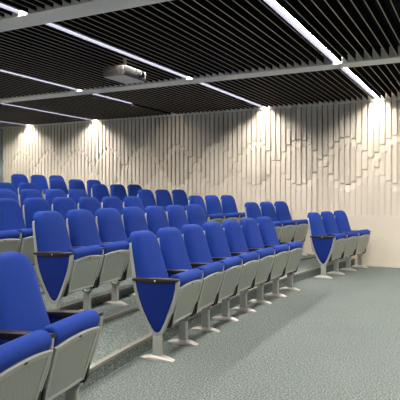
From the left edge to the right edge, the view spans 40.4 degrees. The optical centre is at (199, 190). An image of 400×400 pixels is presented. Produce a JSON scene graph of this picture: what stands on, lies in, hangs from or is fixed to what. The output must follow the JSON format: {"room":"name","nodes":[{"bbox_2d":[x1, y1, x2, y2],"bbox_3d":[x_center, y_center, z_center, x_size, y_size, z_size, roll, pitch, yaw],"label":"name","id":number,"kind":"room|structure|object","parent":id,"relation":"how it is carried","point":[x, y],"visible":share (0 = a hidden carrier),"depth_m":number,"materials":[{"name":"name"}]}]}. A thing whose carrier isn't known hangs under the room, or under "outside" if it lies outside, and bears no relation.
{"room":"lecture hall","nodes":[
{"label":"lecture hall","id":0,"kind":"room"},
{"bbox_2d":[0,127,3,181],"bbox_3d":[-8.050,-0.310,9.230,0.150,3.420,12.080,0,0,27],"label":"wall","id":1,"kind":"structure","parent":0,"point":[1,129],"depth_m":14.46,"materials":[{"name":"grey paint"}]},
{"bbox_2d":[41,276,134,309],"bbox_3d":[-4.094,1.198,7.202,8.741,0.083,12.080,0,0,27],"label":"floor","id":2,"kind":"structure","parent":0,"point":[72,301],"depth_m":6.07,"materials":[{"name":"grey carpet"}]},
{"bbox_3d":[-4.396,1.141,7.357,8.063,0.038,12.080,0,0,27],"label":"ledge","id":3,"kind":"object","parent":2,"relation":"on","visible":0},
{"bbox_2d":[0,230,19,252],"bbox_3d":[-2.293,0.605,5.768,0.538,1.041,0.552,0,0,23],"label":"seat","id":4,"kind":"object","parent":3,"relation":"on","point":[9,239],"visible":0.66,"depth_m":5.77,"materials":[{"name":"blue fabric"}]},
{"bbox_2d":[0,230,19,238],"bbox_3d":[-2.148,0.634,5.729,0.237,0.430,0.458,0,0,23],"label":"seat cushion","id":5,"kind":"object","parent":4,"relation":"on","point":[8,234],"depth_m":5.76,"materials":[{"name":"blue fabric"}]},
{"bbox_2d":[0,198,34,264],"bbox_3d":[-2.085,0.605,6.235,0.538,1.041,0.552,0,0,25],"label":"seat","id":6,"kind":"object","parent":3,"relation":"on","point":[11,216],"visible":0.42,"depth_m":6.20,"materials":[{"name":"blue fabric"}]},
{"bbox_2d":[17,228,32,264],"bbox_3d":[-1.942,0.634,6.193,0.237,0.430,0.458,0,0,25],"label":"seat cushion","id":7,"kind":"object","parent":6,"relation":"on","point":[26,240],"depth_m":6.03,"materials":[{"name":"blue fabric"}]},
{"bbox_2d":[23,198,50,286],"bbox_3d":[-1.867,0.605,6.698,0.538,1.041,0.552,0,0,26],"label":"seat","id":8,"kind":"object","parent":3,"relation":"on","point":[31,206],"visible":0.2,"depth_m":6.65,"materials":[{"name":"blue fabric"}]},
{"bbox_2d":[52,197,76,222],"bbox_3d":[-1.640,0.605,7.156,0.538,1.041,0.552,0,0,27],"label":"seat","id":9,"kind":"object","parent":3,"relation":"on","point":[62,205],"visible":0.21,"depth_m":7.15,"materials":[{"name":"blue fabric"}]},
{"bbox_2d":[78,197,100,220],"bbox_3d":[-1.402,0.605,7.608,0.538,1.041,0.552,0,0,28],"label":"seat","id":10,"kind":"object","parent":3,"relation":"on","point":[92,204],"visible":0.18,"depth_m":7.64,"materials":[{"name":"blue fabric"}]},
{"bbox_2d":[101,197,122,217],"bbox_3d":[-1.154,0.605,8.055,0.538,1.041,0.552,0,0,30],"label":"seat","id":11,"kind":"object","parent":3,"relation":"on","point":[106,202],"visible":0.18,"depth_m":8.10,"materials":[{"name":"blue fabric"}]},
{"bbox_2d":[123,196,144,214],"bbox_3d":[-0.886,0.605,8.515,0.538,1.041,0.594,0,0,31],"label":"seat","id":12,"kind":"object","parent":3,"relation":"on","point":[128,201],"visible":0.2,"depth_m":8.55,"materials":[{"name":"blue fabric"}]},
{"bbox_2d":[188,195,223,224],"bbox_3d":[0.088,0.605,10.008,0.538,1.041,0.552,0,0,35],"label":"seat","id":13,"kind":"object","parent":3,"relation":"on","point":[195,199],"visible":0.34,"depth_m":9.99,"materials":[{"name":"blue fabric"}]},
{"bbox_2d":[206,214,223,219],"bbox_3d":[0.222,0.634,9.940,0.237,0.430,0.458,0,0,35],"label":"seat cushion","id":14,"kind":"object","parent":13,"relation":"on","point":[210,216],"depth_m":9.82,"materials":[{"name":"blue fabric"}]},
{"bbox_2d":[205,195,238,220],"bbox_3d":[0.397,0.605,10.434,0.538,1.041,0.552,0,0,37],"label":"seat","id":15,"kind":"object","parent":3,"relation":"on","point":[212,202],"visible":0.43,"depth_m":10.42,"materials":[{"name":"blue fabric"}]},
{"bbox_2d":[223,213,238,218],"bbox_3d":[0.528,0.634,10.362,0.237,0.430,0.458,0,0,37],"label":"seat cushion","id":16,"kind":"object","parent":15,"relation":"on","point":[226,215],"depth_m":10.26,"materials":[{"name":"blue fabric"}]},
{"bbox_2d":[220,195,245,222],"bbox_3d":[0.728,0.605,10.868,0.538,1.041,0.594,0,0,38],"label":"seat","id":17,"kind":"object","parent":3,"relation":"on","point":[228,204],"visible":0.3,"depth_m":10.85,"materials":[{"name":"blue fabric"}]},
{"bbox_2d":[0,0,399,98],"bbox_3d":[-0.380,-1.748,6.550,15.812,0.125,3.050,0,0,27],"label":"ceiling slats","id":18,"kind":"structure","parent":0,"point":[191,38],"depth_m":6.21,"materials":[{"name":"black metal"}]},
{"bbox_2d":[0,69,81,90],"bbox_3d":[-2.714,-1.754,7.747,0.108,0.135,3.040,0,0,27],"label":"strip light","id":19,"kind":"object","parent":18,"relation":"attached to","point":[1,70],"visible":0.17,"depth_m":8.26,"materials":[{"name":"white plastic"}]},
{"bbox_2d":[44,23,190,78],"bbox_3d":[-0.854,-1.754,6.793,0.108,0.135,3.040,0,0,27],"label":"strip light","id":20,"kind":"object","parent":18,"relation":"attached to","point":[52,25],"visible":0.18,"depth_m":6.46,"materials":[{"name":"white plastic"}]},
{"bbox_2d":[103,58,145,83],"bbox_3d":[-0.960,-1.643,7.033,0.374,0.404,0.520,0,0,27],"label":"projector","id":21,"kind":"object","parent":18,"relation":"hanging from","point":[125,74],"visible":0.94,"depth_m":6.89,"materials":[{"name":"grey plastic"}]},
{"bbox_2d":[262,0,341,62],"bbox_3d":[1.112,-1.754,5.785,0.108,0.135,3.040,0,0,27],"label":"strip light","id":22,"kind":"object","parent":18,"relation":"attached to","point":[282,8],"visible":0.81,"depth_m":5.70,"materials":[{"name":"white plastic"}]},
{"bbox_2d":[53,258,354,399],"bbox_3d":[-3.572,1.336,6.934,9.914,0.128,12.080,0,0,27],"label":"floor","id":23,"kind":"structure","parent":0,"point":[126,337],"depth_m":4.96,"materials":[{"name":"grey carpet"}]},
{"bbox_2d":[80,254,315,322],"bbox_3d":[-3.876,1.256,7.090,9.232,0.038,12.080,0,0,27],"label":"ledge","id":24,"kind":"object","parent":23,"relation":"on","point":[109,311],"visible":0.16,"depth_m":5.78,"materials":[{"name":"grey carpet"}]},
{"bbox_2d":[32,211,102,309],"bbox_3d":[-1.305,0.720,5.261,0.538,1.041,0.552,0,0,23],"label":"seat","id":25,"kind":"object","parent":24,"relation":"on","point":[62,270],"visible":0.93,"depth_m":5.13,"materials":[{"name":"blue fabric"}]},
{"bbox_2d":[66,245,101,281],"bbox_3d":[-1.160,0.749,5.222,0.237,0.430,0.458,0,0,23],"label":"seat cushion","id":26,"kind":"object","parent":25,"relation":"on","point":[86,261],"depth_m":5.17,"materials":[{"name":"grey plastic"}]},
{"bbox_2d":[66,209,129,310],"bbox_3d":[-1.098,0.720,5.729,0.538,1.041,0.552,0,0,25],"label":"seat","id":27,"kind":"object","parent":24,"relation":"on","point":[81,225],"visible":0.71,"depth_m":5.66,"materials":[{"name":"blue fabric"}]},
{"bbox_2d":[99,241,128,284],"bbox_3d":[-0.955,0.749,5.687,0.237,0.430,0.458,0,0,25],"label":"seat cushion","id":28,"kind":"object","parent":27,"relation":"on","point":[115,254],"depth_m":5.63,"materials":[{"name":"grey plastic"}]},
{"bbox_2d":[95,208,131,305],"bbox_3d":[-0.881,0.720,6.192,0.538,1.041,0.552,0,0,26],"label":"seat","id":29,"kind":"object","parent":24,"relation":"on","point":[109,223],"visible":0.44,"depth_m":6.12,"materials":[{"name":"blue fabric"}]},
{"bbox_2d":[121,207,156,295],"bbox_3d":[-0.654,0.720,6.650,0.538,1.041,0.552,0,0,27],"label":"seat","id":30,"kind":"object","parent":24,"relation":"on","point":[133,218],"visible":0.29,"depth_m":6.63,"materials":[{"name":"blue fabric"}]},
{"bbox_2d":[145,206,169,235],"bbox_3d":[-0.415,0.720,7.103,0.538,1.041,0.552,0,0,28],"label":"seat","id":31,"kind":"object","parent":24,"relation":"on","point":[156,217],"visible":0.26,"depth_m":7.09,"materials":[{"name":"blue fabric"}]},
{"bbox_2d":[166,205,188,231],"bbox_3d":[-0.167,0.720,7.549,0.538,1.041,0.552,0,0,30],"label":"seat","id":32,"kind":"object","parent":24,"relation":"on","point":[176,214],"visible":0.23,"depth_m":7.55,"materials":[{"name":"blue fabric"}]},
{"bbox_2d":[185,204,206,228],"bbox_3d":[0.103,0.720,8.008,0.538,1.041,0.594,0,0,31],"label":"seat","id":33,"kind":"object","parent":24,"relation":"on","point":[195,213],"visible":0.18,"depth_m":8.00,"materials":[{"name":"blue fabric"}]},
{"bbox_2d":[244,202,281,239],"bbox_3d":[1.085,0.720,9.497,0.538,1.041,0.552,0,0,36],"label":"seat","id":34,"kind":"object","parent":24,"relation":"on","point":[252,209],"visible":0.27,"depth_m":9.50,"materials":[{"name":"blue fabric"}]},
{"bbox_2d":[273,221,281,226],"bbox_3d":[1.217,0.749,9.427,0.237,0.430,0.458,0,0,36],"label":"seat cushion","id":35,"kind":"object","parent":34,"relation":"on","point":[277,224],"depth_m":9.43,"materials":[{"name":"blue fabric"}]},
{"bbox_2d":[260,202,295,241],"bbox_3d":[1.397,0.720,9.920,0.538,1.041,0.552,0,0,37],"label":"seat","id":36,"kind":"object","parent":24,"relation":"on","point":[267,209],"visible":0.51,"depth_m":9.88,"materials":[{"name":"blue fabric"}]},
{"bbox_2d":[280,220,295,226],"bbox_3d":[1.527,0.749,9.847,0.237,0.430,0.458,0,0,37],"label":"seat cushion","id":37,"kind":"object","parent":36,"relation":"on","point":[290,223],"depth_m":9.76,"materials":[{"name":"blue fabric"}]},
{"bbox_2d":[274,201,308,255],"bbox_3d":[1.731,0.720,10.351,0.538,1.041,0.594,0,0,39],"label":"seat","id":38,"kind":"object","parent":24,"relation":"on","point":[282,211],"visible":0.56,"depth_m":10.30,"materials":[{"name":"blue fabric"}]},
{"bbox_2d":[294,219,307,224],"bbox_3d":[1.847,0.749,10.259,0.237,0.430,0.458,0,0,38],"label":"seat cushion","id":39,"kind":"object","parent":38,"relation":"on","point":[302,221],"depth_m":10.16,"materials":[{"name":"blue fabric"}]},
{"bbox_2d":[79,266,399,399],"bbox_3d":[-0.898,1.450,5.591,16.100,0.100,12.330,0,0,27],"label":"floor","id":40,"kind":"structure","parent":0,"point":[337,338],"depth_m":4.68,"materials":[{"name":"grey carpet"}]},
{"bbox_2d":[0,330,51,399],"bbox_3d":[-1.062,0.880,2.560,0.538,1.041,0.552,0,0,17],"label":"seat","id":41,"kind":"object","parent":40,"relation":"on","point":[24,360],"visible":1,"depth_m":2.54,"materials":[{"name":"blue fabric"}]},
{"bbox_2d":[0,330,51,372],"bbox_3d":[-0.914,0.909,2.537,0.237,0.430,0.458,0,0,17],"label":"seat cushion","id":42,"kind":"object","parent":41,"relation":"on","point":[31,352],"depth_m":2.54,"materials":[{"name":"blue fabric"}]},
{"bbox_2d":[0,251,102,399],"bbox_3d":[-0.907,0.880,3.057,0.538,1.041,0.594,0,0,18],"label":"seat","id":43,"kind":"object","parent":40,"relation":"on","point":[75,334],"visible":0.86,"depth_m":3.03,"materials":[{"name":"blue fabric"}]},
{"bbox_2d":[41,309,99,386],"bbox_3d":[-0.766,0.909,3.012,0.237,0.430,0.458,0,0,18],"label":"seat cushion","id":44,"kind":"object","parent":43,"relation":"on","point":[75,336],"depth_m":2.98,"materials":[{"name":"grey plastic"}]},
{"bbox_2d":[129,230,201,362],"bbox_3d":[-0.316,0.880,4.754,0.538,1.041,0.552,0,0,23],"label":"seat","id":45,"kind":"object","parent":40,"relation":"on","point":[163,301],"visible":1,"depth_m":4.55,"materials":[{"name":"blue fabric"}]},
{"bbox_2d":[170,268,201,286],"bbox_3d":[-0.172,0.909,4.716,0.237,0.430,0.458,0,0,23],"label":"seat cushion","id":46,"kind":"object","parent":45,"relation":"on","point":[192,277],"depth_m":4.65,"materials":[{"name":"blue fabric"}]},
{"bbox_2d":[157,227,222,345],"bbox_3d":[-0.111,0.880,5.223,0.538,1.041,0.552,0,0,24],"label":"seat","id":47,"kind":"object","parent":40,"relation":"on","point":[170,239],"visible":0.73,"depth_m":5.14,"materials":[{"name":"blue fabric"}]},
{"bbox_2d":[197,262,222,277],"bbox_3d":[0.032,0.909,5.181,0.237,0.430,0.458,0,0,24],"label":"seat cushion","id":48,"kind":"object","parent":47,"relation":"on","point":[212,270],"depth_m":5.12,"materials":[{"name":"blue fabric"}]},
{"bbox_2d":[181,224,241,332],"bbox_3d":[0.105,0.880,5.686,0.538,1.041,0.552,0,0,26],"label":"seat","id":49,"kind":"object","parent":40,"relation":"on","point":[195,241],"visible":0.68,"depth_m":5.60,"materials":[{"name":"blue fabric"}]},
{"bbox_2d":[218,256,241,270],"bbox_3d":[0.247,0.909,5.641,0.237,0.430,0.458,0,0,26],"label":"seat cushion","id":50,"kind":"object","parent":49,"relation":"on","point":[233,263],"depth_m":5.58,"materials":[{"name":"blue fabric"}]},
{"bbox_2d":[203,222,258,321],"bbox_3d":[0.332,0.880,6.144,0.538,1.041,0.552,0,0,27],"label":"seat","id":51,"kind":"object","parent":40,"relation":"on","point":[214,232],"visible":0.65,"depth_m":6.06,"materials":[{"name":"blue fabric"}]},
{"bbox_2d":[237,251,258,263],"bbox_3d":[0.474,0.909,6.096,0.237,0.430,0.458,0,0,27],"label":"seat cushion","id":52,"kind":"object","parent":51,"relation":"on","point":[252,257],"depth_m":6.03,"materials":[{"name":"blue fabric"}]},
{"bbox_2d":[222,220,274,311],"bbox_3d":[0.571,0.880,6.597,0.538,1.041,0.552,0,0,29],"label":"seat","id":53,"kind":"object","parent":40,"relation":"on","point":[233,230],"visible":0.69,"depth_m":6.52,"materials":[{"name":"blue fabric"}]},
{"bbox_2d":[255,247,274,258],"bbox_3d":[0.711,0.909,6.545,0.237,0.430,0.458,0,0,29],"label":"seat cushion","id":54,"kind":"object","parent":53,"relation":"on","point":[266,253],"depth_m":6.47,"materials":[{"name":"blue fabric"}]},
{"bbox_2d":[240,218,288,303],"bbox_3d":[0.820,0.880,7.043,0.538,1.041,0.552,0,0,30],"label":"seat","id":55,"kind":"object","parent":40,"relation":"on","point":[250,228],"visible":0.67,"depth_m":6.97,"materials":[{"name":"blue fabric"}]},
{"bbox_2d":[271,244,288,254],"bbox_3d":[0.959,0.909,6.988,0.237,0.430,0.458,0,0,30],"label":"seat cushion","id":56,"kind":"object","parent":55,"relation":"on","point":[282,249],"depth_m":6.92,"materials":[{"name":"blue fabric"}]},
{"bbox_2d":[256,216,303,296],"bbox_3d":[1.091,0.880,7.502,0.538,1.041,0.594,0,0,31],"label":"seat","id":57,"kind":"object","parent":40,"relation":"on","point":[266,225],"visible":0.72,"depth_m":7.44,"materials":[{"name":"blue fabric"}]},
{"bbox_2d":[286,241,302,250],"bbox_3d":[1.218,0.909,7.425,0.237,0.430,0.458,0,0,31],"label":"seat cushion","id":58,"kind":"object","parent":57,"relation":"on","point":[297,245],"depth_m":7.35,"materials":[{"name":"blue fabric"}]},
{"bbox_2d":[307,212,346,278],"bbox_3d":[2.082,0.880,8.984,0.538,1.041,0.552,0,0,36],"label":"seat","id":59,"kind":"object","parent":40,"relation":"on","point":[325,248],"visible":1,"depth_m":8.81,"materials":[{"name":"blue fabric"}]},
{"bbox_2d":[330,233,346,240],"bbox_3d":[2.214,0.909,8.914,0.237,0.430,0.458,0,0,36],"label":"seat cushion","id":60,"kind":"object","parent":59,"relation":"on","point":[340,236],"depth_m":8.82,"materials":[{"name":"blue fabric"}]},
{"bbox_2d":[321,211,357,274],"bbox_3d":[2.397,0.880,9.405,0.538,1.041,0.552,0,0,38],"label":"seat","id":61,"kind":"object","parent":40,"relation":"on","point":[328,219],"visible":0.72,"depth_m":9.34,"materials":[{"name":"blue fabric"}]},
{"bbox_2d":[344,231,357,255],"bbox_3d":[2.527,0.909,9.331,0.237,0.430,0.458,0,0,38],"label":"seat cushion","id":62,"kind":"object","parent":61,"relation":"on","point":[352,236],"depth_m":9.27,"materials":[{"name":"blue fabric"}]},
{"bbox_2d":[333,210,370,270],"bbox_3d":[2.736,0.880,9.833,0.538,1.041,0.594,0,0,39],"label":"seat","id":63,"kind":"object","parent":40,"relation":"on","point":[342,222],"visible":0.74,"depth_m":9.78,"materials":[{"name":"blue fabric"}]},
{"bbox_2d":[357,229,369,235],"bbox_3d":[2.851,0.909,9.740,0.237,0.430,0.458,0,0,39],"label":"seat cushion","id":64,"kind":"object","parent":63,"relation":"on","point":[365,232],"depth_m":9.64,"materials":[{"name":"blue fabric"}]},
{"bbox_2d":[171,82,399,113],"bbox_3d":[1.881,-0.310,11.010,16.100,3.420,0.150,0,0,27],"label":"wall","id":65,"kind":"structure","parent":0,"point":[398,93],"depth_m":10.24,"materials":[{"name":"beige paint"}]},
{"bbox_2d":[1,96,399,128],"bbox_3d":[1.814,-1.692,10.878,15.900,0.055,0.145,0,0,27],"label":"trim","id":66,"kind":"structure","parent":65,"relation":"attached to","point":[398,97],"depth_m":11.29,"materials":[{"name":"white paint"}]},
{"bbox_2d":[3,100,399,215],"bbox_3d":[1.812,-0.590,10.893,15.798,2.150,0.120,0,0,27],"label":"wall end slats","id":67,"kind":"structure","parent":65,"relation":"attached to","point":[344,157],"depth_m":11.29,"materials":[{"name":"beige wood"}]},
{"bbox_2d":[290,214,399,217],"bbox_3d":[1.818,0.470,10.886,15.900,0.030,0.127,0,0,27],"label":"trim","id":68,"kind":"structure","parent":65,"relation":"attached to","point":[290,214],"depth_m":10.19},
{"bbox_2d":[291,215,399,264],"bbox_3d":[1.819,0.943,10.888,15.900,0.915,0.124,0,0,27],"label":"end panel","id":69,"kind":"object","parent":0,"point":[383,247],"depth_m":10.05,"materials":[{"name":"beige paint"}]},
{"bbox_2d":[355,263,399,267],"bbox_3d":[1.789,1.375,10.829,15.900,0.050,0.008,0,0,27],"label":"baseboard","id":70,"kind":"structure","parent":69,"relation":"attached to","point":[364,264],"depth_m":10.03,"materials":[{"name":"beige paint"}]},
{"bbox_2d":[324,0,399,81],"bbox_3d":[-0.898,-2.070,5.591,16.100,0.100,12.330,0,0,27],"label":"ceiling","id":71,"kind":"structure","parent":0,"point":[388,2],"depth_m":6.43,"materials":[{"name":"black"}]},
{"bbox_3d":[6.232,-0.310,1.906,0.150,3.420,12.080,0,0,27],"label":"wall","id":72,"kind":"structure","parent":0,"visible":0},
{"bbox_2d":[0,0,171,31],"bbox_3d":[-1.165,-1.744,5.070,15.900,0.142,0.300,0,0,27],"label":"ceiling beam","id":73,"kind":"structure","parent":72,"relation":"attached to","point":[67,11],"depth_m":5.09,"materials":[{"name":"white paint"}]},
{"bbox_2d":[0,46,399,102],"bbox_3d":[0.364,-1.744,8.051,15.900,0.142,0.300,0,0,27],"label":"ceiling beam","id":74,"kind":"structure","parent":72,"relation":"attached to","point":[393,58],"depth_m":7.86,"materials":[{"name":"white paint"}]},
{"bbox_2d":[0,63,399,126],"bbox_3d":[1.121,-1.748,9.478,15.812,0.125,2.930,0,0,27],"label":"ceiling slats","id":75,"kind":"structure","parent":74,"relation":"attached to","point":[332,85],"depth_m":9.88,"materials":[{"name":"black metal"}]},
{"bbox_2d":[0,103,94,120],"bbox_3d":[-3.197,-1.754,11.692,0.108,0.135,2.920,0,0,27],"label":"strip light","id":76,"kind":"object","parent":75,"relation":"attached to","point":[9,104],"visible":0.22,"depth_m":11.53,"materials":[{"name":"white plastic"}]},
{"bbox_2d":[92,93,135,103],"bbox_3d":[-1.579,-1.754,9.960,0.108,0.135,1.315,0,0,27],"label":"strip light","id":77,"kind":"object","parent":75,"relation":"attached to","point":[96,94],"visible":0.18,"depth_m":9.99,"materials":[{"name":"white plastic"}]},
{"bbox_2d":[198,83,266,107],"bbox_3d":[0.647,-1.754,9.721,0.108,0.135,2.920,0,0,27],"label":"strip light","id":78,"kind":"object","parent":75,"relation":"attached to","point":[203,84],"visible":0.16,"depth_m":9.58,"materials":[{"name":"white plastic"}]},
{"bbox_2d":[341,67,380,98],"bbox_3d":[2.614,-1.754,8.712,0.108,0.135,2.920,0,0,27],"label":"strip light","id":79,"kind":"object","parent":75,"relation":"attached to","point":[351,72],"visible":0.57,"depth_m":8.54,"materials":[{"name":"white plastic"}]},
{"bbox_3d":[-2.698,-1.744,2.080,15.900,0.142,0.300,0,0,27],"label":"ceiling beam","id":80,"kind":"structure","parent":0,"visible":0},
{"bbox_2d":[0,0,88,17],"bbox_3d":[-1.911,-1.748,3.565,15.812,0.125,3.060,0,0,27],"label":"ceiling slats","id":81,"kind":"structure","parent":80,"relation":"attached to","point":[23,5],"depth_m":4.96,"materials":[{"name":"black metal"}]},
{"bbox_2d":[0,2,26,13],"bbox_3d":[-2.385,-1.754,3.808,0.108,0.135,3.050,0,0,27],"label":"strip light","id":82,"kind":"object","parent":81,"relation":"attached to","point":[2,5],"visible":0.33,"depth_m":5.07,"materials":[{"name":"white plastic"}]},
{"bbox_3d":[-4.613,1.083,7.468,7.574,0.083,12.080,0,0,27],"label":"floor","id":83,"kind":"structure","parent":0,"visible":0},
{"bbox_3d":[-4.914,1.026,7.622,6.900,0.038,12.080,0,0,27],"label":"ledge","id":84,"kind":"object","parent":83,"relation":"on","visible":0},
{"bbox_2d":[0,189,22,213],"bbox_3d":[-2.626,0.490,7.661,0.538,1.041,0.552,0,0,27],"label":"seat","id":85,"kind":"object","parent":84,"relation":"on","point":[4,193],"visible":0.12,"depth_m":7.77,"materials":[{"name":"blue fabric"}]},
{"bbox_2d":[19,189,42,212],"bbox_3d":[-2.388,0.490,8.114,0.538,1.041,0.552,0,0,28],"label":"seat","id":86,"kind":"object","parent":84,"relation":"on","point":[24,193],"visible":0.14,"depth_m":8.11,"materials":[{"name":"blue fabric"}]},
{"bbox_2d":[44,189,65,210],"bbox_3d":[-2.141,0.490,8.561,0.538,1.041,0.552,0,0,30],"label":"seat","id":87,"kind":"object","parent":84,"relation":"on","point":[49,194],"visible":0.24,"depth_m":8.55,"materials":[{"name":"blue fabric"}]},
{"bbox_2d":[67,189,87,208],"bbox_3d":[-1.874,0.490,9.022,0.538,1.041,0.594,0,0,31],"label":"seat","id":88,"kind":"object","parent":84,"relation":"on","point":[75,194],"visible":0.09,"depth_m":9.01,"materials":[{"name":"blue fabric"}]},
{"bbox_2d":[137,189,165,211],"bbox_3d":[-0.907,0.490,10.520,0.538,1.041,0.552,0,0,35],"label":"seat","id":89,"kind":"object","parent":84,"relation":"on","point":[146,196],"visible":0.21,"depth_m":10.55,"materials":[{"name":"blue fabric"}]},
{"bbox_2d":[155,189,185,211],"bbox_3d":[-0.601,0.490,10.947,0.538,1.041,0.552,0,0,36],"label":"seat","id":90,"kind":"object","parent":84,"relation":"on","point":[162,197],"visible":0.23,"depth_m":10.96,"materials":[{"name":"blue fabric"}]},
{"bbox_2d":[172,190,187,205],"bbox_3d":[-0.274,0.490,11.384,0.538,1.041,0.594,0,0,37],"label":"seat","id":91,"kind":"object","parent":84,"relation":"on","point":[179,197],"visible":0.23,"depth_m":11.40,"materials":[{"name":"blue fabric"}]},
{"bbox_3d":[-5.130,0.968,7.733,6.413,0.083,12.080,0,0,27],"label":"floor","id":92,"kind":"structure","parent":0,"visible":0},
{"bbox_3d":[-5.429,0.911,7.886,5.742,0.038,12.080,0,0,27],"label":"ledge","id":93,"kind":"object","parent":92,"relation":"on","visible":0},
{"bbox_2d":[0,182,18,202],"bbox_3d":[-3.128,0.375,9.067,0.538,1.041,0.552,0,0,29],"label":"seat","id":94,"kind":"object","parent":93,"relation":"on","point":[3,185],"visible":0.12,"depth_m":9.19,"materials":[{"name":"blue fabric"}]},
{"bbox_2d":[18,183,38,199],"bbox_3d":[-2.862,0.375,9.528,0.538,1.041,0.594,0,0,31],"label":"seat","id":95,"kind":"object","parent":93,"relation":"on","point":[21,186],"visible":0.13,"depth_m":9.53,"materials":[{"name":"blue fabric"}]},
{"bbox_2d":[91,184,122,204],"bbox_3d":[-1.901,0.375,11.030,0.538,1.041,0.552,0,0,35],"label":"seat","id":96,"kind":"object","parent":93,"relation":"on","point":[98,191],"visible":0.21,"depth_m":11.05,"materials":[{"name":"blue fabric"}]},
{"bbox_2d":[110,184,126,199],"bbox_3d":[-1.599,0.375,11.460,0.538,1.041,0.552,0,0,36],"label":"seat","id":97,"kind":"object","parent":93,"relation":"on","point":[116,190],"visible":0.27,"depth_m":11.50,"materials":[{"name":"blue fabric"}]},
{"bbox_2d":[127,184,141,195],"bbox_3d":[-1.275,0.375,11.899,0.538,1.041,0.594,0,0,37],"label":"seat","id":98,"kind":"object","parent":93,"relation":"on","point":[132,189],"visible":0.15,"depth_m":11.89,"materials":[{"name":"blue fabric"}]},
{"bbox_3d":[-5.644,0.853,7.997,5.257,0.083,12.080,0,0,27],"label":"floor","id":99,"kind":"structure","parent":0,"visible":0},
{"bbox_3d":[-5.942,0.796,8.149,4.588,0.038,12.080,0,0,27],"label":"ledge","id":100,"kind":"object","parent":99,"relation":"on","visible":0},
{"bbox_2d":[49,179,67,196],"bbox_3d":[-2.895,0.260,11.540,0.538,1.041,0.552,0,0,34],"label":"seat","id":101,"kind":"object","parent":100,"relation":"on","point":[60,184],"visible":0.23,"depth_m":11.61,"materials":[{"name":"blue fabric"}]},
{"bbox_2d":[68,179,91,196],"bbox_3d":[-2.595,0.260,11.971,0.538,1.041,0.552,0,0,35],"label":"seat","id":102,"kind":"object","parent":100,"relation":"on","point":[73,183],"visible":0.23,"depth_m":12.02,"materials":[{"name":"blue fabric"}]},
{"bbox_2d":[86,180,109,195],"bbox_3d":[-2.274,0.260,12.413,0.538,1.041,0.594,0,0,37],"label":"seat","id":103,"kind":"object","parent":100,"relation":"on","point":[89,183],"visible":0.11,"depth_m":12.38,"materials":[{"name":"blue fabric"}]},
{"bbox_3d":[-6.157,0.738,8.260,4.105,0.083,12.080,0,0,27],"label":"floor","id":104,"kind":"structure","parent":0,"visible":0},
{"bbox_3d":[-6.453,0.681,8.412,3.438,0.038,12.080,0,0,27],"label":"ledge","id":105,"kind":"object","parent":104,"relation":"on","visible":0},
{"bbox_2d":[11,174,41,195],"bbox_3d":[-3.888,0.145,12.050,0.538,1.041,0.552,0,0,34],"label":"seat","id":106,"kind":"object","parent":105,"relation":"on","point":[16,179],"visible":0.26,"depth_m":12.07,"materials":[{"name":"blue fabric"}]},
{"bbox_2d":[30,175,48,197],"bbox_3d":[-3.591,0.145,12.483,0.538,1.041,0.552,0,0,35],"label":"seat","id":107,"kind":"object","parent":105,"relation":"on","point":[40,181],"visible":0.35,"depth_m":12.52,"materials":[{"name":"blue fabric"}]},
{"bbox_2d":[49,175,67,189],"bbox_3d":[-3.272,0.145,12.927,0.538,1.041,0.594,0,0,36],"label":"seat","id":108,"kind":"object","parent":105,"relation":"on","point":[51,176],"visible":0.16,"depth_m":12.98,"materials":[{"name":"blue fabric"}]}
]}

